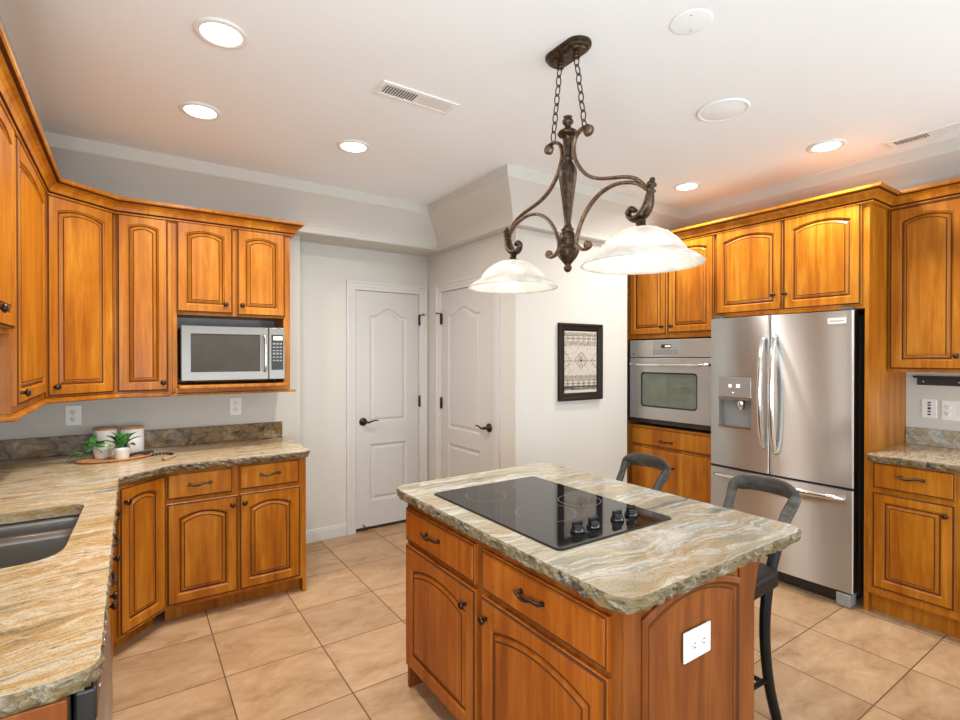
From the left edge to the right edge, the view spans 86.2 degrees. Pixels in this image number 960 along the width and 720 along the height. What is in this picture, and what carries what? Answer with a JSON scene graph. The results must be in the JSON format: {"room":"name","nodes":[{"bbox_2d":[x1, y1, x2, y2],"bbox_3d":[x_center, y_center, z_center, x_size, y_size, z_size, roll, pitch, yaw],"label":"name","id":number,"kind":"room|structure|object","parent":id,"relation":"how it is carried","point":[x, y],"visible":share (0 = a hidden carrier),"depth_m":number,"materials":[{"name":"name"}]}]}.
{"room":"kitchen","nodes":[
{"label":"kitchen","id":0,"kind":"room"},
{"bbox_2d":[0,235,299,443],"bbox_3d":[-2.176,0.110,3.510,1.750,2.680,0.390,0,0,-34],"label":"wall","id":1,"kind":"structure","parent":0,"point":[169,412],"depth_m":3.42,"materials":[{"name":"grey paint"}]},
{"bbox_2d":[65,405,81,425],"bbox_3d":[-2.446,0.334,3.085,0.078,0.120,0.010,0,0,-34],"label":"wall outlet","id":2,"kind":"object","parent":1,"relation":"attached to","point":[73,414],"visible":1,"depth_m":3.08,"materials":[{"name":"white plastic"}]},
{"bbox_2d":[70,409,76,414],"bbox_3d":[-2.446,0.313,3.085,0.033,0.033,0.010,0,0,-34],"label":"receptacle","id":3,"kind":"object","parent":2,"relation":"attached to","point":[72,411],"depth_m":3.08,"materials":[{"name":"white plastic"}]},
{"bbox_2d":[70,416,76,421],"bbox_3d":[-2.446,0.355,3.085,0.033,0.033,0.010,0,0,-34],"label":"receptacle","id":4,"kind":"object","parent":2,"relation":"attached to","point":[72,418],"depth_m":3.08,"materials":[{"name":"white plastic"}]},
{"bbox_2d":[43,194,114,398],"bbox_3d":[-2.366,-0.339,2.785,0.620,1.065,0.585,0,0,-34],"label":"upper cabinet","id":5,"kind":"object","parent":1,"relation":"attached to","point":[79,238],"visible":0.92,"depth_m":2.73,"materials":[{"name":"brown wood"}]},
{"bbox_2d":[0,421,281,460],"bbox_3d":[-1.353,0.515,2.183,1.611,0.115,2.728,0,0,-34],"label":"backsplash","id":6,"kind":"structure","parent":1,"relation":"attached to","point":[11,449],"depth_m":3.33,"materials":[{"name":"brown stone"}]},
{"bbox_2d":[114,214,171,393],"bbox_3d":[-2.050,-0.341,3.125,0.282,1.065,0.379,0,0,-34],"label":"upper cabinet","id":7,"kind":"object","parent":1,"relation":"attached to","point":[142,245],"visible":0.99,"depth_m":2.99,"materials":[{"name":"brown wood"}]},
{"bbox_2d":[171,222,295,395],"bbox_3d":[-1.615,-0.331,3.368,0.710,1.087,0.468,0,0,-34],"label":"upper cabinet","id":8,"kind":"object","parent":1,"relation":"attached to","point":[221,276],"visible":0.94,"depth_m":3.28,"materials":[{"name":"brown wood"}]},
{"bbox_2d":[0,23,304,238],"bbox_3d":[-1.653,-0.872,2.368,1.056,0.087,2.811,0,0,-3],"label":"crown molding","id":9,"kind":"structure","parent":8,"relation":"attached to","point":[15,101],"depth_m":2.65,"materials":[{"name":"brown wood"}]},
{"bbox_2d":[178,325,284,384],"bbox_3d":[-1.615,-0.030,3.337,0.592,0.358,0.385,0,0,-34],"label":"microwave","id":10,"kind":"object","parent":8,"relation":"on","point":[205,353],"visible":1,"depth_m":3.21,"materials":[{"name":"grey metal"}]},
{"bbox_2d":[173,380,295,395],"bbox_3d":[-1.602,0.180,3.353,0.709,0.064,0.425,0,0,-34],"label":"shelf","id":11,"kind":"object","parent":8,"relation":"attached to","point":[180,388],"depth_m":3.25,"materials":[{"name":"brown wood"}]},
{"bbox_2d":[229,398,241,414],"bbox_3d":[-1.709,0.324,3.586,0.078,0.120,0.010,0,0,-34],"label":"wall outlet","id":12,"kind":"object","parent":1,"relation":"attached to","point":[235,404],"visible":1,"depth_m":3.58,"materials":[{"name":"white plastic"}]},
{"bbox_2d":[300,241,427,529],"bbox_3d":[-0.999,0.104,4.383,1.177,2.680,0.130,0,0,-34],"label":"wall","id":13,"kind":"structure","parent":0,"point":[325,270],"depth_m":4.15,"materials":[{"name":"grey paint"}]},
{"bbox_2d":[306,523,346,542],"bbox_3d":[-1.273,1.396,4.117,0.416,0.100,0.014,0,0,-34],"label":"baseboard","id":14,"kind":"structure","parent":13,"relation":"attached to","point":[328,532],"depth_m":4.13,"materials":[{"name":"grey wood"}]},
{"bbox_2d":[346,279,427,534],"bbox_3d":[-0.788,0.390,4.439,0.750,2.108,0.026,0,0,-34],"label":"trim","id":15,"kind":"structure","parent":13,"relation":"attached to","point":[352,286],"depth_m":4.27,"materials":[{"name":"grey wood"}]},
{"bbox_2d":[356,290,424,529],"bbox_3d":[-0.767,0.416,4.447,0.629,1.999,0.108,0,0,-34],"label":"door","id":16,"kind":"structure","parent":13,"relation":"in","point":[388,399],"depth_m":4.44,"materials":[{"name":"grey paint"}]},
{"bbox_2d":[428,228,529,480],"bbox_3d":[-0.095,0.105,4.218,0.133,2.680,1.420,0,0,-34],"label":"wall","id":17,"kind":"structure","parent":0,"point":[473,258],"depth_m":3.70,"materials":[{"name":"grey paint"}]},
{"bbox_2d":[436,287,493,477],"bbox_3d":[-0.134,0.417,4.142,0.100,1.997,0.818,0,0,-34],"label":"door","id":18,"kind":"structure","parent":17,"relation":"in","point":[467,316],"depth_m":4.13,"materials":[{"name":"grey paint"}]},
{"bbox_2d":[435,273,500,479],"bbox_3d":[-0.121,0.392,4.125,0.026,2.108,0.939,0,0,-34],"label":"trim","id":19,"kind":"structure","parent":17,"relation":"attached to","point":[464,282],"depth_m":4.22,"materials":[{"name":"grey"}]},
{"bbox_2d":[0,15,959,256],"bbox_3d":[1.034,-1.070,1.483,5.545,0.318,7.300,0,0,-34],"label":"soffit","id":20,"kind":"object","parent":17,"relation":"attached to","point":[484,207],"depth_m":3.51,"materials":[{"name":"grey paint"}]},
{"bbox_2d":[0,0,959,209],"bbox_3d":[1.053,-1.269,1.556,5.300,0.100,7.600,0,0,-34],"label":"ceiling","id":21,"kind":"structure","parent":0,"point":[867,74],"depth_m":2.28,"materials":[{"name":"white paint"}]},
{"bbox_2d":[178,101,221,120],"bbox_3d":[-1.372,-1.219,2.518,0.188,0.011,0.188,0,0,-34],"label":"recessed light","id":22,"kind":"object","parent":21,"relation":"in","point":[198,110],"visible":1,"depth_m":2.50,"materials":[{"name":"white glass"}]},
{"bbox_2d":[193,17,248,49],"bbox_3d":[-0.966,-1.216,1.916,0.188,0.011,0.188,0,0,-34],"label":"recessed light","id":23,"kind":"object","parent":21,"relation":"in","point":[218,32],"visible":1,"depth_m":1.90,"materials":[{"name":"white plastic"}]},
{"bbox_2d":[337,139,369,153],"bbox_3d":[-0.725,-1.222,2.942,0.188,0.011,0.188,0,0,-34],"label":"recessed light","id":24,"kind":"object","parent":21,"relation":"in","point":[347,145],"visible":1,"depth_m":2.92,"materials":[{"name":"white plastic"}]},
{"bbox_2d":[373,79,458,114],"bbox_3d":[-0.295,-1.220,2.393,0.388,0.009,0.124,0,0,-34],"label":"ceiling vent","id":25,"kind":"object","parent":21,"relation":"in","point":[386,88],"visible":1,"depth_m":2.38,"materials":[{"name":"white plastic"}]},
{"bbox_2d":[468,35,705,293],"bbox_3d":[0.347,-0.772,2.028,0.406,0.900,1.112,0,0,-34],"label":"chandelier","id":26,"kind":"object","parent":21,"relation":"hanging from","point":[642,248],"visible":1,"depth_m":1.98,"materials":[{"name":"brown metal"}]},
{"bbox_2d":[508,254,516,259],"bbox_3d":[0.148,-0.464,2.321,0.072,0.056,0.071,0,0,-34],"label":"socket","id":27,"kind":"object","parent":26,"relation":"attached to","point":[512,256],"depth_m":2.31,"materials":[{"name":"brown metal"}]},
{"bbox_2d":[636,219,646,225],"bbox_3d":[0.546,-0.460,1.738,0.072,0.056,0.071,0,0,-34],"label":"socket","id":28,"kind":"object","parent":26,"relation":"attached to","point":[639,222],"depth_m":1.72,"materials":[{"name":"brown metal"}]},
{"bbox_2d":[673,182,700,190],"bbox_3d":[1.465,-1.226,3.630,0.188,0.011,0.188,0,0,-34],"label":"recessed light","id":29,"kind":"object","parent":21,"relation":"in","point":[685,186],"visible":1,"depth_m":3.61,"materials":[{"name":"white plastic"}]},
{"bbox_2d":[670,8,712,34],"bbox_3d":[0.762,-1.217,1.853,0.146,0.006,0.146,0,0,-34],"label":"cover plate","id":30,"kind":"object","parent":21,"relation":"attached to","point":[692,21],"visible":1,"depth_m":1.84,"materials":[{"name":"white paint"}]},
{"bbox_2d":[697,98,750,121],"bbox_3d":[1.191,-1.220,2.513,0.240,0.008,0.240,0,0,-34],"label":"ceiling speaker","id":31,"kind":"object","parent":21,"relation":"attached to","point":[729,108],"visible":1,"depth_m":2.50,"materials":[{"name":"white paint"}]},
{"bbox_2d":[807,139,846,152],"bbox_3d":[1.983,-1.222,2.935,0.188,0.011,0.188,0,0,-34],"label":"recessed light","id":32,"kind":"object","parent":21,"relation":"in","point":[831,144],"visible":1,"depth_m":2.92,"materials":[{"name":"white glass"}]},
{"bbox_2d":[884,121,959,148],"bbox_3d":[2.433,-1.222,2.773,0.120,0.009,0.370,0,0,-34],"label":"ceiling vent","id":33,"kind":"object","parent":21,"relation":"in","point":[952,127],"visible":1,"depth_m":2.79,"materials":[{"name":"white plastic"}]},
{"bbox_2d":[112,520,959,719],"bbox_3d":[1.053,1.511,1.572,5.300,0.100,7.600,0,0,-34],"label":"floor","id":34,"kind":"structure","parent":0,"point":[333,649],"depth_m":2.52,"materials":[{"name":"tile"}]},
{"bbox_2d":[0,696,67,719],"bbox_3d":[-1.006,1.043,0.778,0.600,0.845,0.020,0,0,-34],"label":"end panel","id":35,"kind":"object","parent":34,"relation":"on","point":[58,709],"visible":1,"depth_m":0.92,"materials":[{"name":"brown wood"}]},
{"bbox_2d":[68,599,112,719],"bbox_3d":[-1.141,1.015,1.056,0.614,0.778,0.590,0,0,-34],"label":"dishwasher","id":36,"kind":"object","parent":34,"relation":"on","point":[95,702],"visible":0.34,"depth_m":1.05,"materials":[{"name":"black paint"}]},
{"bbox_2d":[108,510,121,664],"bbox_3d":[-1.672,1.037,1.810,0.660,0.845,1.234,0,0,-34],"label":"base cabinet","id":37,"kind":"object","parent":34,"relation":"on","point":[113,595],"visible":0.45,"depth_m":2.09,"materials":[{"name":"brown wood"}]},
{"bbox_2d":[0,437,309,717],"bbox_3d":[-1.336,0.592,2.184,1.640,0.040,2.744,0,0,-34],"label":"countertop","id":38,"kind":"structure","parent":37,"relation":"on","point":[54,609],"depth_m":1.42,"materials":[{"name":"stone"}]},
{"bbox_2d":[0,514,79,568],"bbox_3d":[-1.568,0.710,1.659,0.455,0.191,0.706,0,0,-34],"label":"sink","id":39,"kind":"object","parent":38,"relation":"in","point":[24,542],"visible":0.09,"depth_m":1.82,"materials":[{"name":"silver metal"}]},
{"bbox_2d":[0,530,72,568],"bbox_3d":[-1.507,0.711,1.560,0.445,0.189,0.474,0,0,-34],"label":"basin","id":40,"kind":"object","parent":39,"relation":"in","point":[24,549],"depth_m":1.79,"materials":[{"name":"silver metal"}]},
{"bbox_2d":[0,514,79,538],"bbox_3d":[-1.703,0.705,1.858,0.455,0.179,0.224,0,0,-34],"label":"basin","id":41,"kind":"object","parent":39,"relation":"in","point":[62,523],"depth_m":1.97,"materials":[{"name":"silver metal"}]},
{"bbox_2d":[93,426,117,453],"bbox_3d":[-2.243,0.484,3.073,0.120,0.163,0.120,0,0,-34],"label":"canister","id":42,"kind":"object","parent":38,"relation":"on","point":[102,433],"visible":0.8,"depth_m":3.03,"materials":[{"name":"white ceramic"}]},
{"bbox_2d":[75,452,151,463],"bbox_3d":[-2.084,0.560,2.933,0.365,0.014,0.217,0,0,-34],"label":"wooden tray","id":43,"kind":"object","parent":38,"relation":"on","point":[91,460],"visible":0.77,"depth_m":2.88,"materials":[{"name":"brown wood"}]},
{"bbox_2d":[66,435,112,460],"bbox_3d":[-2.180,0.490,2.882,0.114,0.136,0.213,0,0,28],"label":"potted plant","id":44,"kind":"object","parent":43,"relation":"on","point":[100,451],"visible":0.96,"depth_m":2.89,"materials":[{"name":"green plant"}]},
{"bbox_2d":[103,432,141,458],"bbox_3d":[-2.025,0.480,2.899,0.194,0.156,0.134,0,0,-34],"label":"potted plant","id":45,"kind":"object","parent":43,"relation":"on","point":[121,451],"visible":1,"depth_m":2.89,"materials":[{"name":"green plant"}]},
{"bbox_2d":[120,425,143,452],"bbox_3d":[-2.113,0.484,3.119,0.120,0.163,0.120,0,0,-34],"label":"canister","id":46,"kind":"object","parent":38,"relation":"on","point":[139,429],"visible":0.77,"depth_m":3.08,"materials":[{"name":"white ceramic"}]},
{"bbox_2d":[129,450,175,460],"bbox_3d":[-1.898,0.555,3.010,0.308,0.034,0.159,0,0,17],"label":"bead garland","id":47,"kind":"object","parent":38,"relation":"on","point":[172,455],"visible":0.95,"depth_m":3.02,"materials":[{"name":"black"}]},
{"bbox_2d":[113,474,164,648],"bbox_3d":[-2.184,1.032,2.729,0.848,0.845,0.896,0,0,-34],"label":"base cabinet","id":48,"kind":"object","parent":34,"relation":"on","point":[140,529],"visible":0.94,"depth_m":2.62,"materials":[{"name":"brown wood"}]},
{"bbox_2d":[164,457,305,619],"bbox_3d":[-1.573,1.028,3.257,0.754,0.845,0.710,0,0,-34],"label":"base cabinet","id":49,"kind":"object","parent":34,"relation":"on","point":[234,533],"visible":0.96,"depth_m":2.98,"materials":[{"name":"brown wood"}]},
{"bbox_2d":[406,503,759,719],"bbox_3d":[0.286,1.036,1.967,0.751,0.845,1.224,0,0,-34],"label":"kitchen island","id":50,"kind":"object","parent":34,"relation":"on","point":[491,636],"visible":0.81,"depth_m":1.57,"materials":[{"name":"brown wood"}]},
{"bbox_2d":[396,463,801,614],"bbox_3d":[0.355,0.594,2.040,0.955,0.042,1.367,0,0,-34],"label":"island countertop","id":51,"kind":"structure","parent":50,"relation":"on","point":[634,571],"depth_m":1.63,"materials":[{"name":"grey stone"}]},
{"bbox_2d":[434,476,671,550],"bbox_3d":[0.248,0.552,2.020,0.560,0.042,0.784,0,0,-34],"label":"cooktop","id":52,"kind":"object","parent":51,"relation":"in","point":[559,517],"visible":1,"depth_m":1.91,"materials":[{"name":"glass"}]},
{"bbox_2d":[683,621,710,663],"bbox_3d":[0.619,0.801,1.456,0.128,0.086,0.010,0,0,-34],"label":"wall outlet","id":53,"kind":"object","parent":50,"relation":"attached to","point":[696,641],"visible":1,"depth_m":1.45,"materials":[{"name":"white plastic"}]},
{"bbox_2d":[690,639,697,650],"bbox_3d":[0.600,0.802,1.444,0.033,0.033,0.010,0,0,-34],"label":"receptacle","id":54,"kind":"object","parent":53,"relation":"attached to","point":[693,642],"depth_m":1.44,"materials":[{"name":"white plastic"}]},
{"bbox_2d":[699,634,706,645],"bbox_3d":[0.637,0.801,1.469,0.033,0.033,0.010,0,0,-34],"label":"receptacle","id":55,"kind":"object","parent":53,"relation":"attached to","point":[702,637],"depth_m":1.46,"materials":[{"name":"white plastic"}]},
{"bbox_2d":[616,453,670,490],"bbox_3d":[0.666,0.986,2.624,0.655,0.948,0.364,0,0,-34],"label":"counter stool","id":56,"kind":"object","parent":34,"relation":"on","point":[639,459],"visible":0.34,"depth_m":2.78,"materials":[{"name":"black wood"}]},
{"bbox_2d":[627,235,715,503],"bbox_3d":[1.714,0.248,4.241,0.652,2.395,0.827,0,0,-34],"label":"tall cabinet","id":57,"kind":"object","parent":34,"relation":"on","point":[681,304],"visible":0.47,"depth_m":4.01,"materials":[{"name":"brown wood"}]},
{"bbox_2d":[628,338,710,430],"bbox_3d":[1.641,0.178,4.183,0.542,0.682,0.778,0,0,-34],"label":"wall oven","id":58,"kind":"object","parent":57,"relation":"in","point":[669,380],"visible":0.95,"depth_m":4.02,"materials":[{"name":"silver metal"}]},
{"bbox_2d":[723,474,800,719],"bbox_3d":[1.017,0.989,2.107,0.655,0.948,0.364,0,0,-34],"label":"counter stool","id":59,"kind":"object","parent":34,"relation":"on","point":[767,574],"visible":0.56,"depth_m":2.05,"materials":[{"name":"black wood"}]},
{"bbox_2d":[711,307,864,607],"bbox_3d":[2.140,0.567,3.495,0.733,1.758,0.888,0,0,-34],"label":"refrigerator","id":60,"kind":"object","parent":34,"relation":"on","point":[788,390],"visible":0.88,"depth_m":3.19,"materials":[{"name":"grey metal"}]},
{"bbox_2d":[716,203,905,610],"bbox_3d":[2.213,0.252,3.511,0.649,2.395,0.941,0,0,-34],"label":"tall cabinet","id":61,"kind":"object","parent":34,"relation":"on","point":[833,260],"visible":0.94,"depth_m":3.15,"materials":[{"name":"brown wood"}]},
{"bbox_2d":[670,178,959,241],"bbox_3d":[2.164,-0.951,3.266,0.352,0.087,2.935,0,0,-34],"label":"crown molding","id":62,"kind":"structure","parent":61,"relation":"attached to","point":[879,194],"depth_m":3.08,"materials":[{"name":"brown wood"}]},
{"bbox_2d":[867,461,959,638],"bbox_3d":[2.796,1.017,2.637,0.672,0.876,1.165,0,0,-34],"label":"base cabinet","id":63,"kind":"object","parent":34,"relation":"on","point":[913,554],"visible":1,"depth_m":2.77,"materials":[{"name":"brown wood"}]},
{"bbox_2d":[867,443,959,473],"bbox_3d":[2.801,0.558,2.635,0.662,0.040,1.166,0,0,-34],"label":"countertop","id":64,"kind":"structure","parent":63,"relation":"on","point":[906,454],"depth_m":2.86,"materials":[{"name":"stone"}]},
{"bbox_2d":[530,231,626,482],"bbox_3d":[0.756,0.107,4.010,1.040,2.680,0.120,0,0,-34],"label":"wall","id":65,"kind":"structure","parent":0,"point":[588,436],"depth_m":3.92,"materials":[{"name":"grey paint"}]},
{"bbox_2d":[558,323,602,401],"bbox_3d":[0.775,0.015,3.930,0.458,0.584,0.032,0,0,-34],"label":"picture frame","id":66,"kind":"object","parent":65,"relation":"attached to","point":[580,346],"visible":1,"depth_m":3.92,"materials":[{"name":"black wood"}]},
{"bbox_2d":[564,331,595,392],"bbox_3d":[0.773,0.015,3.933,0.342,0.468,0.001,0,0,-34],"label":"print","id":67,"kind":"object","parent":66,"relation":"attached to","point":[579,346],"depth_m":3.93},
{"bbox_2d":[906,372,959,430],"bbox_3d":[3.125,0.113,2.883,0.150,2.680,7.250,0,0,-34],"label":"wall","id":68,"kind":"structure","parent":0,"point":[915,393],"depth_m":3.22,"materials":[{"name":"grey paint"}]},
{"bbox_2d":[888,197,959,372],"bbox_3d":[2.920,-0.434,2.712,0.374,1.014,1.165,0,0,-34],"label":"upper cabinet","id":69,"kind":"object","parent":68,"relation":"attached to","point":[924,239],"visible":0.98,"depth_m":2.96,"materials":[{"name":"brown wood"}]},
{"bbox_2d":[922,399,936,418],"bbox_3d":[2.810,0.304,3.208,0.007,0.120,0.075,0,0,-34],"label":"plate","id":70,"kind":"object","parent":68,"relation":"attached to","point":[929,406],"visible":1,"depth_m":3.21,"materials":[{"name":"white plastic"}]},
{"bbox_2d":[905,427,959,448],"bbox_3d":[3.065,0.484,2.816,0.022,0.105,1.164,0,0,-34],"label":"backsplash","id":71,"kind":"structure","parent":68,"relation":"attached to","point":[920,436],"depth_m":3.18,"materials":[{"name":"grey stone"}]},
{"bbox_2d":[913,376,959,385],"bbox_3d":[2.911,0.130,3.037,0.030,0.059,0.546,0,0,-34],"label":"rail","id":72,"kind":"object","parent":68,"relation":"attached to","point":[921,380],"visible":1,"depth_m":3.16,"materials":[{"name":"black metal"}]},
{"bbox_2d":[941,400,959,420],"bbox_3d":[2.876,0.307,3.108,0.010,0.122,0.125,0,0,-34],"label":"wall outlet","id":73,"kind":"object","parent":68,"relation":"attached to","point":[950,410],"visible":1,"depth_m":3.12,"materials":[{"name":"white plastic"}]},
{"bbox_2d":[944,404,950,409],"bbox_3d":[2.858,0.287,3.134,0.010,0.033,0.033,0,0,-34],"label":"receptacle","id":74,"kind":"object","parent":73,"relation":"attached to","point":[946,406],"depth_m":3.13,"materials":[{"name":"white plastic"}]},
{"bbox_2d":[944,411,950,415],"bbox_3d":[2.858,0.327,3.134,0.010,0.033,0.033,0,0,-34],"label":"receptacle","id":75,"kind":"object","parent":73,"relation":"attached to","point":[946,413],"depth_m":3.13,"materials":[{"name":"white plastic"}]},
{"bbox_3d":[-1.050,0.129,0.193,0.120,2.680,7.500,0,0,-34],"label":"wall","id":76,"kind":"structure","parent":0,"visible":0},
{"bbox_2d":[0,105,14,334],"bbox_3d":[-1.529,-0.475,1.345,0.384,0.775,1.049,0,0,-34],"label":"upper cabinet","id":77,"kind":"object","parent":76,"relation":"attached to","point":[7,145],"visible":1,"depth_m":1.74,"materials":[{"name":"brown wood"}]},
{"bbox_2d":[0,136,45,414],"bbox_3d":[-2.066,-0.335,2.136,0.384,1.065,0.859,0,0,-34],"label":"upper cabinet","id":78,"kind":"object","parent":76,"relation":"attached to","point":[22,351],"visible":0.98,"depth_m":2.06,"materials":[{"name":"brown wood"}]},
{"bbox_2d":[0,392,171,422],"bbox_3d":[-1.963,0.209,2.391,0.416,0.026,1.367,0,0,-8],"label":"rail","id":79,"kind":"object","parent":78,"relation":"attached to","point":[19,414],"visible":0.98,"depth_m":2.67,"materials":[{"name":"brown wood"}]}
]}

